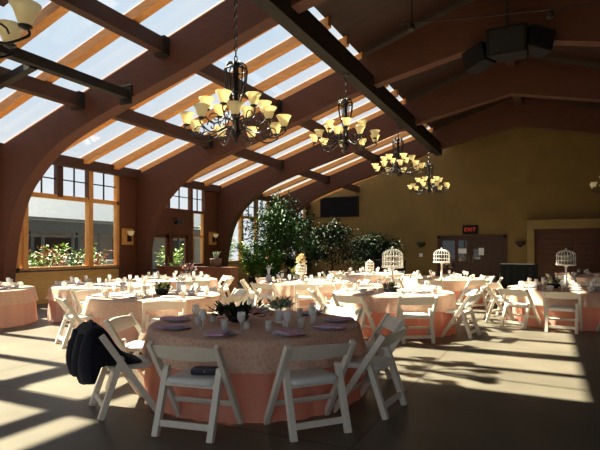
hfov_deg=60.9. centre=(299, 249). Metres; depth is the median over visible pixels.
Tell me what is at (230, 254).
shrub
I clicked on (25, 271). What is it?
trim
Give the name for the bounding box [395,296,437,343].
folding chair
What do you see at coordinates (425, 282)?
folding chair
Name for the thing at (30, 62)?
beam
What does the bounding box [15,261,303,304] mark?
wainscoting
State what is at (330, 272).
folding chair
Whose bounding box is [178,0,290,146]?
chandelier
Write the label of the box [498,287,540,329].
folding chair
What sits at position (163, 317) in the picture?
folded napkin
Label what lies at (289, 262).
potted shrub
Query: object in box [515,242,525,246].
wall light
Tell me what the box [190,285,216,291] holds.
folding chair
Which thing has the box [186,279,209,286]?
folding chair
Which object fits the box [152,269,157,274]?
ground
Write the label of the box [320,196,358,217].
wall screen
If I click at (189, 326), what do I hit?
charger plate
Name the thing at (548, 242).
door
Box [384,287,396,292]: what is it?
basket
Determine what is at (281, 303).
flower arrangement
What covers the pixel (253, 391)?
tablecloth
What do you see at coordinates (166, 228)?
door
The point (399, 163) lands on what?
chandelier
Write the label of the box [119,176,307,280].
wall
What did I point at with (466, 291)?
folding chair
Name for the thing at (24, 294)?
lace overlay
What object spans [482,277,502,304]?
folding chair
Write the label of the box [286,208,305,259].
window
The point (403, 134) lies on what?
beam
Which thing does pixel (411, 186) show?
chandelier
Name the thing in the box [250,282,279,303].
folding chair
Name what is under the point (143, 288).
pillar candle
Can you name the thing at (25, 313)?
tablecloth
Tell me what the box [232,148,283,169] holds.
beam
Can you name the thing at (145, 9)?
beam
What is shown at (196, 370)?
clutch bag
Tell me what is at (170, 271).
divider
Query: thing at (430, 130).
beam
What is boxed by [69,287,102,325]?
folding chair
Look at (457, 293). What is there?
tablecloth
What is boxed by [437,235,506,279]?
door
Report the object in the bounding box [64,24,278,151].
beam
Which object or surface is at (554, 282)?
flower arrangement
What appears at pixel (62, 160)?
trim
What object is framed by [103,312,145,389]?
folding chair
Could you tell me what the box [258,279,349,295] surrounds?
lace overlay
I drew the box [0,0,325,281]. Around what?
arch
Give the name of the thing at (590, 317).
tablecloth
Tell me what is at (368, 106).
beam
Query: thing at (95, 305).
lace overlay
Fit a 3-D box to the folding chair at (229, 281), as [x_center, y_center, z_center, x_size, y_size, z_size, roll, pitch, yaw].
[-2.025,1.087,13.231,0.530,0.751,0.608,0,0,7]
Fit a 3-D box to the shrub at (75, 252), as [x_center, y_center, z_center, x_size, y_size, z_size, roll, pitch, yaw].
[-7.068,0.617,15.802,1.027,1.292,1.125,0,0,37]
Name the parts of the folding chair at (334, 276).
backrest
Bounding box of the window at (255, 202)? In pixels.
[228,200,269,262]
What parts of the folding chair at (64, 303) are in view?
backrest, leg, leg, seat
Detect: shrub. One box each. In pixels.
[29,249,51,266]
[33,244,68,266]
[40,243,71,266]
[55,249,84,265]
[73,250,112,265]
[74,243,106,264]
[155,244,183,265]
[198,224,235,260]
[233,242,268,284]
[245,248,286,277]
[281,252,315,278]
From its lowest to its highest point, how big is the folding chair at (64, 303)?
0.751 m
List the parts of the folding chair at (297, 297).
leg, seat, backrest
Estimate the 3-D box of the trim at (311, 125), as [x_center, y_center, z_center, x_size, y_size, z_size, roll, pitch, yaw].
[0.432,-4.036,16.687,0.280,0.360,4.280,0,0,26]
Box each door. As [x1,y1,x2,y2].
[149,188,206,275]
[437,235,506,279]
[534,228,599,280]
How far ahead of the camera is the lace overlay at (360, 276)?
15.74 m
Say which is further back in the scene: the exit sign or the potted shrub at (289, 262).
the exit sign
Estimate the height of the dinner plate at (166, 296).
0.020 m
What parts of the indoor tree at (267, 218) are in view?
pot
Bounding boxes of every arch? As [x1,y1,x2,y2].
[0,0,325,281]
[136,0,599,278]
[218,58,599,266]
[272,97,599,270]
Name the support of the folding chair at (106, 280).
on the floor
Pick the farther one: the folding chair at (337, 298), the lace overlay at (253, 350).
the folding chair at (337, 298)
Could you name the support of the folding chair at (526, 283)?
on the floor
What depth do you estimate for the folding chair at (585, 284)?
11.25 m
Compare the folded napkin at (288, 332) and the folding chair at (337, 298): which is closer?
the folded napkin at (288, 332)
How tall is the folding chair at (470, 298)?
0.751 m
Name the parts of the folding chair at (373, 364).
seat, leg, backrest, leg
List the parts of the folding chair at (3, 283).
backrest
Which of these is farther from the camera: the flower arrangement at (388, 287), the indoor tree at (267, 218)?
the indoor tree at (267, 218)
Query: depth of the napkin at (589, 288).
9.33 m
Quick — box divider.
[155,266,237,296]
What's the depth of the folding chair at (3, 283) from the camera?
11.53 m
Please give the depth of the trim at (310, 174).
22.54 m
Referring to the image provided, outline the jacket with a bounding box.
[66,319,141,384]
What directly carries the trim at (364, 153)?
attached to the arch at (533, 78)
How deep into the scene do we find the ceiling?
12.95 m
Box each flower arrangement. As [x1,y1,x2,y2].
[151,281,172,294]
[179,261,196,275]
[202,297,274,322]
[264,294,298,310]
[289,266,304,275]
[380,281,399,292]
[544,275,563,287]
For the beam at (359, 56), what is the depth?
14.54 m
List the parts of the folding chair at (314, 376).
leg, seat, seat rail, backrest, leg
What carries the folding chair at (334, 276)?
on the floor
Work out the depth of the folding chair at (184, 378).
3.97 m
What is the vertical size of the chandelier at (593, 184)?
3.514 m
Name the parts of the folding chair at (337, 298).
backrest, leg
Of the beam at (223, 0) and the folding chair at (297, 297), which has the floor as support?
the folding chair at (297, 297)
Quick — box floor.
[0,276,599,449]
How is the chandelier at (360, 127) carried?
hanging from the ceiling beam at (304, 26)
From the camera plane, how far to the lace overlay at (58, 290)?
10.35 m
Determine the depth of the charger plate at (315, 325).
4.83 m
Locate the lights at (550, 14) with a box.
[400,0,599,31]
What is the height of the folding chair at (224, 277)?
0.751 m
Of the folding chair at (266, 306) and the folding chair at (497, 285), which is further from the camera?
the folding chair at (497, 285)
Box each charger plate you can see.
[160,325,190,329]
[163,318,190,321]
[203,331,236,336]
[271,331,302,335]
[297,312,321,315]
[313,325,338,329]
[323,318,349,321]
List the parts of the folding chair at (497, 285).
backrest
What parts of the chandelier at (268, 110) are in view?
lamp shade, lamp shade, lamp shade, arm, lamp shade, arm, arm, arm, lamp shade, lamp shade, lamp shade, arm, arm, arm, arm, lamp shade, crown, chain, arm, arm, lamp shade, arm, lamp shade, arm, lamp shade, arm, arm, arm, lamp shade, lamp shade, lamp shade, lamp shade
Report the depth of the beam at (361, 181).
27.20 m
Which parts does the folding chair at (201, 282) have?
backrest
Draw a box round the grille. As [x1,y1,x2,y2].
[489,25,523,52]
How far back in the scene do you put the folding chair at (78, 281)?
12.15 m
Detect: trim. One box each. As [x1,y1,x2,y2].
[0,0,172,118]
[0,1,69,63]
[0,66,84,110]
[0,143,310,208]
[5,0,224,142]
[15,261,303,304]
[16,261,269,272]
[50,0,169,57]
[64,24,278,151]
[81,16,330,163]
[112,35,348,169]
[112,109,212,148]
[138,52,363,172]
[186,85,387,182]
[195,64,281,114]
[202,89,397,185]
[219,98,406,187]
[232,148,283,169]
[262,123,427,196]
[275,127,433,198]
[299,119,340,144]
[299,170,329,183]
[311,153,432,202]
[342,184,358,191]
[354,149,378,163]
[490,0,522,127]
[526,218,599,263]
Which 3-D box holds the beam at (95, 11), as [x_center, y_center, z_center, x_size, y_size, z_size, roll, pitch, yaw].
[-3.619,-4.036,8.344,0.280,0.360,4.130,0,0,26]
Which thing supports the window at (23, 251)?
in the wall at (127, 186)
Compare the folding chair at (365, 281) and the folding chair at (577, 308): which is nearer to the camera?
the folding chair at (577, 308)
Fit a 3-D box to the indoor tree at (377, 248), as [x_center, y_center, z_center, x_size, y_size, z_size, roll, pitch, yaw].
[3.623,0.256,25.063,3.100,2.388,3.243,0,0,14]
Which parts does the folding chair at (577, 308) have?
leg, backrest, seat, leg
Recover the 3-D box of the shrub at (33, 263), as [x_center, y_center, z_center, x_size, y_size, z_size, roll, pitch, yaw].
[-7.625,0.578,14.606,1.043,1.194,1.293,0,0,26]
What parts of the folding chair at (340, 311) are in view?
backrest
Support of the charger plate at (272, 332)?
on the lace overlay at (253, 350)
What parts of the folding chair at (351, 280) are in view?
backrest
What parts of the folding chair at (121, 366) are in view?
leg, leg, seat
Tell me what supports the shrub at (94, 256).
on the flower bed
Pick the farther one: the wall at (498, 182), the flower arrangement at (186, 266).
the wall at (498, 182)
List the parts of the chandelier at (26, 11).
arm, lamp shade, arm, lamp shade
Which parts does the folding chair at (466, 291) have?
backrest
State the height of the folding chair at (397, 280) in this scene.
0.751 m
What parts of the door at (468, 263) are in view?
pane, pane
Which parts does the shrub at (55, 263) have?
stem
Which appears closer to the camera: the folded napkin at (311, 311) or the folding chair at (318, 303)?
the folded napkin at (311, 311)
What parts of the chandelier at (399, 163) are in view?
lamp shade, lamp shade, lamp shade, crown, lamp shade, lamp shade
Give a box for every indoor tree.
[239,189,325,279]
[255,192,328,278]
[304,216,366,278]
[345,231,404,268]
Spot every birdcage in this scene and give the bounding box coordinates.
[296,253,306,280]
[365,259,373,273]
[382,246,403,291]
[433,248,449,277]
[556,248,575,287]
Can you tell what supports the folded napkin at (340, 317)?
on the dinner plate
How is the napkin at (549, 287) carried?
on the lace overlay at (589, 299)
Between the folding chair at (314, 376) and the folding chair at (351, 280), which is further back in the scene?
the folding chair at (351, 280)
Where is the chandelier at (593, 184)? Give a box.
[589,176,599,192]
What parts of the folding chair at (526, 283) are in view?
backrest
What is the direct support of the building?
on the ground
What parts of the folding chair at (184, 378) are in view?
leg, backrest, seat rail, seat, leg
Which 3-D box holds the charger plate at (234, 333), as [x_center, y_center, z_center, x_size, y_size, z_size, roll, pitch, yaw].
[-0.709,0.750,4.537,0.300,0.020,0.300,0,0,26]
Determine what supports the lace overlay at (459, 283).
on the tablecloth at (457, 293)
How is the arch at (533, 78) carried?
on the floor
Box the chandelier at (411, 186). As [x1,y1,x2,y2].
[407,146,449,194]
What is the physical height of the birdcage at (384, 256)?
0.824 m
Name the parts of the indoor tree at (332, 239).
pot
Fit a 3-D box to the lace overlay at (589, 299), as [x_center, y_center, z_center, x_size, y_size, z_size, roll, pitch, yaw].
[5.318,0.892,10.202,2.301,0.265,2.296,0,0,-15]
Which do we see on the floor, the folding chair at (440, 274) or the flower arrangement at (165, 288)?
the folding chair at (440, 274)
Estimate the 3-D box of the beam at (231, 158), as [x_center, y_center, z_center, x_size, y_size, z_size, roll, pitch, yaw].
[-0.872,-3.823,17.321,7.900,2.813,0.180,0,0,26]
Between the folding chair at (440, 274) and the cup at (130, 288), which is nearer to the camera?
the cup at (130, 288)
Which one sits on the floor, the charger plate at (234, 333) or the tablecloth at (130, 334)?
the tablecloth at (130, 334)
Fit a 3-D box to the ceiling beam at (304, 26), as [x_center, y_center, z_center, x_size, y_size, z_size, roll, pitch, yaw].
[0.896,-4.290,11.460,0.280,0.480,23.200,0,0,26]
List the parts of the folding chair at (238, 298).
backrest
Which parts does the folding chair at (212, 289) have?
backrest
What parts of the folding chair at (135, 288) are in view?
backrest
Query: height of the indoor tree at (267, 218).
4.027 m
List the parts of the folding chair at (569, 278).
backrest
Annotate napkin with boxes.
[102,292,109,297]
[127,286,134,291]
[134,293,143,299]
[155,323,188,328]
[159,316,188,319]
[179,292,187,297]
[205,330,231,335]
[273,329,304,335]
[299,309,322,313]
[314,323,347,328]
[326,316,354,320]
[360,288,366,293]
[397,289,405,295]
[431,288,437,293]
[546,285,553,290]
[586,286,594,291]
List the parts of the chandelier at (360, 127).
lamp shade, lamp shade, lamp shade, arm, lamp shade, arm, arm, arm, lamp shade, arm, crown, chain, lamp shade, arm, lamp shade, lamp shade, arm, lamp shade, arm, lamp shade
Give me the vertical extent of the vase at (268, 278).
0.448 m
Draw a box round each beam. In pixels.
[0,41,131,104]
[251,0,441,155]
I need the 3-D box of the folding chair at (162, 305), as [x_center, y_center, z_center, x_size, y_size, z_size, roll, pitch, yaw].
[-2.002,1.087,7.494,0.608,0.751,0.530,0,0,-19]
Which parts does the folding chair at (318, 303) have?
seat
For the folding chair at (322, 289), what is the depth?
10.20 m
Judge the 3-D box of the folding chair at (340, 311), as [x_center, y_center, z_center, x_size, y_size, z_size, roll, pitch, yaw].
[0.380,1.087,6.303,0.608,0.751,0.530,0,0,42]
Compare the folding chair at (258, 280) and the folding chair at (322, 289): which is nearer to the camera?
the folding chair at (322, 289)
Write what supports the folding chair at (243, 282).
on the floor
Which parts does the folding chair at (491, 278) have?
backrest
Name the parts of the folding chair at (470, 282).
backrest, leg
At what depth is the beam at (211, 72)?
12.08 m
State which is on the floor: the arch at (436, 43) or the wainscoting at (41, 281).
the arch at (436, 43)
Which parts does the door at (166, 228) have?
frame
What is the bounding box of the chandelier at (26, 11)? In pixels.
[0,0,41,58]
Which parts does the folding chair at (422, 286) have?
backrest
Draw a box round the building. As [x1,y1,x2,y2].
[29,197,200,268]
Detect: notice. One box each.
[458,249,465,252]
[479,248,483,254]
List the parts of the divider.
panel, post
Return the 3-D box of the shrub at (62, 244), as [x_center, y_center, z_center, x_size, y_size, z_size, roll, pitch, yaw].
[-7.489,0.473,15.614,1.098,1.400,1.069,0,0,26]
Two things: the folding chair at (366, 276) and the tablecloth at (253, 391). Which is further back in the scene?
the folding chair at (366, 276)
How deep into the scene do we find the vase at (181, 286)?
8.67 m
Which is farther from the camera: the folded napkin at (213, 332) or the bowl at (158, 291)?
the bowl at (158, 291)
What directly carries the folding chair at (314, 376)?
on the floor
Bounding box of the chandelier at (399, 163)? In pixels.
[372,119,424,176]
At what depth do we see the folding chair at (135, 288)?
10.06 m
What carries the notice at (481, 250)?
attached to the door at (468, 263)
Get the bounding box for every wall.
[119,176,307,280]
[308,127,599,275]
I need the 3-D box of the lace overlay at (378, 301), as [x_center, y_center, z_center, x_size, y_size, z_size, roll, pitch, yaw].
[1.701,0.892,9.397,2.294,0.265,2.302,0,0,15]
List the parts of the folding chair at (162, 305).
leg, seat, backrest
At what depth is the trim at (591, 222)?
23.20 m
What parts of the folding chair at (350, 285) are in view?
backrest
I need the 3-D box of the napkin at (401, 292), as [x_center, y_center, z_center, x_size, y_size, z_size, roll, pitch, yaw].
[1.707,0.710,8.539,0.157,0.102,0.076,0,0,17]
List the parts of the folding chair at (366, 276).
backrest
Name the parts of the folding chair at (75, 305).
leg, backrest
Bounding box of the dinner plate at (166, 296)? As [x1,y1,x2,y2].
[160,295,175,297]
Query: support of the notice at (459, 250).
attached to the door at (468, 263)
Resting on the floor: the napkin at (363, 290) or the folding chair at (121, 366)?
the folding chair at (121, 366)
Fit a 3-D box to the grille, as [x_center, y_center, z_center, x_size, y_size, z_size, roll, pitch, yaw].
[4.545,-4.640,11.237,0.720,0.500,0.017,0,0,26]
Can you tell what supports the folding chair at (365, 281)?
on the floor
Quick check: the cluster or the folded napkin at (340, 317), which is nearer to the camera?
the folded napkin at (340, 317)
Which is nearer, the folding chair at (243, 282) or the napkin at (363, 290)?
the napkin at (363, 290)
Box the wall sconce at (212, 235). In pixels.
[209,232,218,244]
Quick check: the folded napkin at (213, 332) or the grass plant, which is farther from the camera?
the grass plant
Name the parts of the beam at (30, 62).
plate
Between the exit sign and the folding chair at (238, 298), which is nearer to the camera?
the folding chair at (238, 298)
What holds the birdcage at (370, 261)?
on the lace overlay at (360, 276)
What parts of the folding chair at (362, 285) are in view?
backrest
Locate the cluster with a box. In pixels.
[462,1,555,74]
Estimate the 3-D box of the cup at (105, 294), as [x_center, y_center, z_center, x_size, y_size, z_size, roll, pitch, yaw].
[-3.075,0.710,8.094,0.157,0.102,0.076,0,0,30]
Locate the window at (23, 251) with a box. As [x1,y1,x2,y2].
[16,165,118,270]
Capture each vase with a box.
[175,275,186,294]
[265,264,272,281]
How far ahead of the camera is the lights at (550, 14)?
10.24 m
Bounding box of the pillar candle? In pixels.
[141,286,147,294]
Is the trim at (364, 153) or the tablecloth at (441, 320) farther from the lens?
the trim at (364, 153)
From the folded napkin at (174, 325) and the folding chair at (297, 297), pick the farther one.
the folding chair at (297, 297)
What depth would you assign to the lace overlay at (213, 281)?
13.07 m
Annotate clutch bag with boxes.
[191,366,218,374]
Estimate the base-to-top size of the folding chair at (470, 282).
0.751 m
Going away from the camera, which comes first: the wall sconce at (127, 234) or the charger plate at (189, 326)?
the charger plate at (189, 326)
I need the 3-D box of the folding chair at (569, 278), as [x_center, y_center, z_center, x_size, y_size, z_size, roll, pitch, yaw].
[7.640,1.087,14.392,0.530,0.751,0.608,0,0,-21]
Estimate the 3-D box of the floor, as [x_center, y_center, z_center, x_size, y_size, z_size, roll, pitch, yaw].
[4.088,1.525,10.799,22.620,0.150,29.700,0,0,26]
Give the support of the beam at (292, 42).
attached to the wall at (127, 186)
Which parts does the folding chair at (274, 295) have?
leg, backrest, seat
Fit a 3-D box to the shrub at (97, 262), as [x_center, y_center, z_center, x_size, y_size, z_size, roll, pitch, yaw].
[-6.658,0.580,16.140,1.144,1.188,1.191,0,0,26]
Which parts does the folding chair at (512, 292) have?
leg, backrest, seat, leg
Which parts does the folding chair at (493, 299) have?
leg, leg, seat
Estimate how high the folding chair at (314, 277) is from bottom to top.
0.751 m
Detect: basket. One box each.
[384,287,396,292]
[547,283,559,287]
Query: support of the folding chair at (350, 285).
on the floor
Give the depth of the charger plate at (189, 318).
5.37 m
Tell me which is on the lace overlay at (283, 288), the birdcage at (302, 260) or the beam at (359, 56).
the birdcage at (302, 260)
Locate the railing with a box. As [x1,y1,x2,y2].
[29,233,112,266]
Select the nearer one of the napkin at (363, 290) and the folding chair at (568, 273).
the napkin at (363, 290)
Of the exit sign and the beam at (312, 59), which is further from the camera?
the exit sign
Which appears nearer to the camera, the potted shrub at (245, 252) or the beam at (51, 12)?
the beam at (51, 12)
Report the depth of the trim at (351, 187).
26.59 m
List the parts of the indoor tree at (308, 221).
pot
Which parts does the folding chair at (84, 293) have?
backrest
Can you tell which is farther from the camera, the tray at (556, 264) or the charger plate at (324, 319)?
the tray at (556, 264)
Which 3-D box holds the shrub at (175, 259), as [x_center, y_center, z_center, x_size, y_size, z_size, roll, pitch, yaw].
[-5.212,0.603,20.413,1.355,1.702,1.186,0,0,26]
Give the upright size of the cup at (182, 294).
0.102 m
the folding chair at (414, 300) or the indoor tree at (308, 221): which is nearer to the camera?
the folding chair at (414, 300)
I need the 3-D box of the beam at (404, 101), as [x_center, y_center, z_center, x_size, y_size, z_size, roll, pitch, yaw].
[0.133,-3.823,19.390,7.900,2.813,0.180,0,0,26]
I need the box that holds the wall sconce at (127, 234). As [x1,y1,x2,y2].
[122,228,134,244]
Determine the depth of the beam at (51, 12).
8.75 m
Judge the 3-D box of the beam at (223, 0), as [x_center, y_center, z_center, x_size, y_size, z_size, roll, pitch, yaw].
[-3.886,-3.823,11.114,7.900,2.813,0.180,0,0,26]
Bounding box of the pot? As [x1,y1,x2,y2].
[247,277,257,284]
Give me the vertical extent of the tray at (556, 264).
0.034 m
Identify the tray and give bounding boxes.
[382,266,403,267]
[556,264,575,265]
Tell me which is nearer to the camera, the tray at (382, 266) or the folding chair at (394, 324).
the folding chair at (394, 324)
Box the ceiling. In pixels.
[0,0,599,130]
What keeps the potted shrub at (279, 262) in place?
on the floor
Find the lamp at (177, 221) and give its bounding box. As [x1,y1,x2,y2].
[172,217,181,224]
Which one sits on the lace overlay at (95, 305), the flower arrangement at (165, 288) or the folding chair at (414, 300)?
the flower arrangement at (165, 288)
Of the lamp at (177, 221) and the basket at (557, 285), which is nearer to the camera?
the basket at (557, 285)
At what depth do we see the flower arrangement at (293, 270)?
12.88 m
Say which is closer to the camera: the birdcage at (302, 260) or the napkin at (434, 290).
the napkin at (434, 290)
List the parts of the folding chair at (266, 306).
backrest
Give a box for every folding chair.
[1,281,18,284]
[54,296,93,347]
[55,279,81,284]
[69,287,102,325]
[72,288,100,327]
[89,334,155,420]
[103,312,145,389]
[105,279,130,281]
[128,286,157,290]
[142,299,186,331]
[146,274,166,277]
[146,341,242,443]
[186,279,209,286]
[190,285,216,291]
[214,293,244,311]
[217,277,233,297]
[218,275,231,296]
[223,288,247,305]
[240,279,259,302]
[242,303,285,310]
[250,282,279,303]
[255,277,274,282]
[264,339,356,441]
[294,276,315,278]
[294,283,322,310]
[307,288,333,309]
[316,284,337,304]
[321,305,362,321]
[328,270,341,278]
[331,273,346,279]
[331,293,378,336]
[333,325,408,419]
[337,277,355,282]
[341,282,362,288]
[358,283,381,287]
[363,279,370,283]
[363,313,404,390]
[365,274,385,283]
[386,277,403,286]
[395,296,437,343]
[413,284,442,289]
[417,279,443,289]
[440,274,461,275]
[441,292,481,339]
[456,287,479,324]
[461,279,488,308]
[479,275,494,298]
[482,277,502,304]
[483,284,511,321]
[485,282,503,314]
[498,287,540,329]
[518,281,541,284]
[542,290,582,334]
[554,272,569,275]
[555,275,576,284]
[576,282,599,285]
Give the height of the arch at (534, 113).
7.580 m
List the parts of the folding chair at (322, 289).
backrest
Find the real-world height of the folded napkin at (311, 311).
0.017 m
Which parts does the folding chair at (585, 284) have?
backrest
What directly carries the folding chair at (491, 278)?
on the floor
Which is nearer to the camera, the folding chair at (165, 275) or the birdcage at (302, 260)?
the birdcage at (302, 260)
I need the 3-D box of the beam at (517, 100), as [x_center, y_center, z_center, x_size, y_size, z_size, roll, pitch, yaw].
[4.088,-6.015,10.799,0.300,0.530,29.400,0,0,26]
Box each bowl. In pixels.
[155,289,168,294]
[227,314,248,322]
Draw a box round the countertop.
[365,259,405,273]
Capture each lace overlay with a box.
[0,285,38,305]
[46,282,155,301]
[82,290,220,318]
[131,277,218,289]
[142,310,365,373]
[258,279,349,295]
[330,287,457,312]
[335,272,402,283]
[399,276,483,290]
[505,284,599,307]
[561,274,599,284]
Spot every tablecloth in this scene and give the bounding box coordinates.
[0,301,37,327]
[47,300,78,322]
[85,317,145,346]
[143,364,362,423]
[260,294,331,310]
[359,312,456,336]
[452,290,484,306]
[505,302,599,330]
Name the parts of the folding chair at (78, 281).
backrest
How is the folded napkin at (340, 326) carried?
on the dinner plate
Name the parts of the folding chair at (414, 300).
leg, seat, seat rail, backrest, leg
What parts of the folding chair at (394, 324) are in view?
seat, leg, backrest, leg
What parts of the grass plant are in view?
pot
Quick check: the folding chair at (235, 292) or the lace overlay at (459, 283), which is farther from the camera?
the lace overlay at (459, 283)
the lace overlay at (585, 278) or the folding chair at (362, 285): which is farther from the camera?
the lace overlay at (585, 278)
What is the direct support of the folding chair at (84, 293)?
on the floor
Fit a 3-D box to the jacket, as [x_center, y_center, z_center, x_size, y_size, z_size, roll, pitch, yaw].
[-1.758,0.891,4.596,0.608,0.534,0.646,0,0,-31]
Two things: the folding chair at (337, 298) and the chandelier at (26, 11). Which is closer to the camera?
the chandelier at (26, 11)
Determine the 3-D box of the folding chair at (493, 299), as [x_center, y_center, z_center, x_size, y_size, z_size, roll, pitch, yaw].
[4.050,1.087,10.448,0.530,0.751,0.608,0,0,15]
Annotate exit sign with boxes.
[462,225,477,233]
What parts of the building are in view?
post, post, post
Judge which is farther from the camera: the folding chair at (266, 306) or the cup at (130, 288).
the cup at (130, 288)
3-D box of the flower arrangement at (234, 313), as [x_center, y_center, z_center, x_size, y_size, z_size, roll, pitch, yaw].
[-0.627,0.633,5.400,0.706,0.252,0.825,0,0,26]
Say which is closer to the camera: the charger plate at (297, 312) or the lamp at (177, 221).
the charger plate at (297, 312)
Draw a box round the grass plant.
[210,251,221,266]
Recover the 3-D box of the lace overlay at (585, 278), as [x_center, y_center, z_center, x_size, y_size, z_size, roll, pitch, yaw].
[8.860,0.892,14.820,2.309,0.265,2.305,0,0,35]
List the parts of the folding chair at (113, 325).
leg, backrest, seat, leg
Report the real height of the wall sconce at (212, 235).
0.520 m
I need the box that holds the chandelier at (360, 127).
[310,73,379,152]
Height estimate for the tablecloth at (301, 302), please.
0.678 m
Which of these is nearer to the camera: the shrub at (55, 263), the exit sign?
the shrub at (55, 263)
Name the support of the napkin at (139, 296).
on the lace overlay at (95, 305)
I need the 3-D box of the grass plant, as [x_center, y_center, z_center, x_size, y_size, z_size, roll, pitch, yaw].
[-2.646,0.284,16.070,0.400,0.492,0.400,0,0,26]
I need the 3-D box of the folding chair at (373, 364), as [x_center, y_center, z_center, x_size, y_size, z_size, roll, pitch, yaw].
[0.654,1.087,4.692,0.530,0.751,0.608,0,0,31]
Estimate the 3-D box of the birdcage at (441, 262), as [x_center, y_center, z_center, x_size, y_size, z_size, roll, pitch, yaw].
[3.864,0.346,13.909,0.454,0.827,0.454,0,0,26]
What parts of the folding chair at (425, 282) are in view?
backrest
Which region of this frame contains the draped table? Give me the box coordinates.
[500,264,537,288]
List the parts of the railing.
post, rail, post, post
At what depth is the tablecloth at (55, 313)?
10.28 m
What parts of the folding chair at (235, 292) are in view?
backrest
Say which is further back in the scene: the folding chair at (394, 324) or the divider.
the divider
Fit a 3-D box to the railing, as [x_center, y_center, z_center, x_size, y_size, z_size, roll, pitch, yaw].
[-13.241,0.375,17.546,1.250,2.150,18.100,0,0,26]
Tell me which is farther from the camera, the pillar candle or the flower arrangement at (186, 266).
the flower arrangement at (186, 266)
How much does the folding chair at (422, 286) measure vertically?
0.751 m
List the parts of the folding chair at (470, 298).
seat, leg, backrest, leg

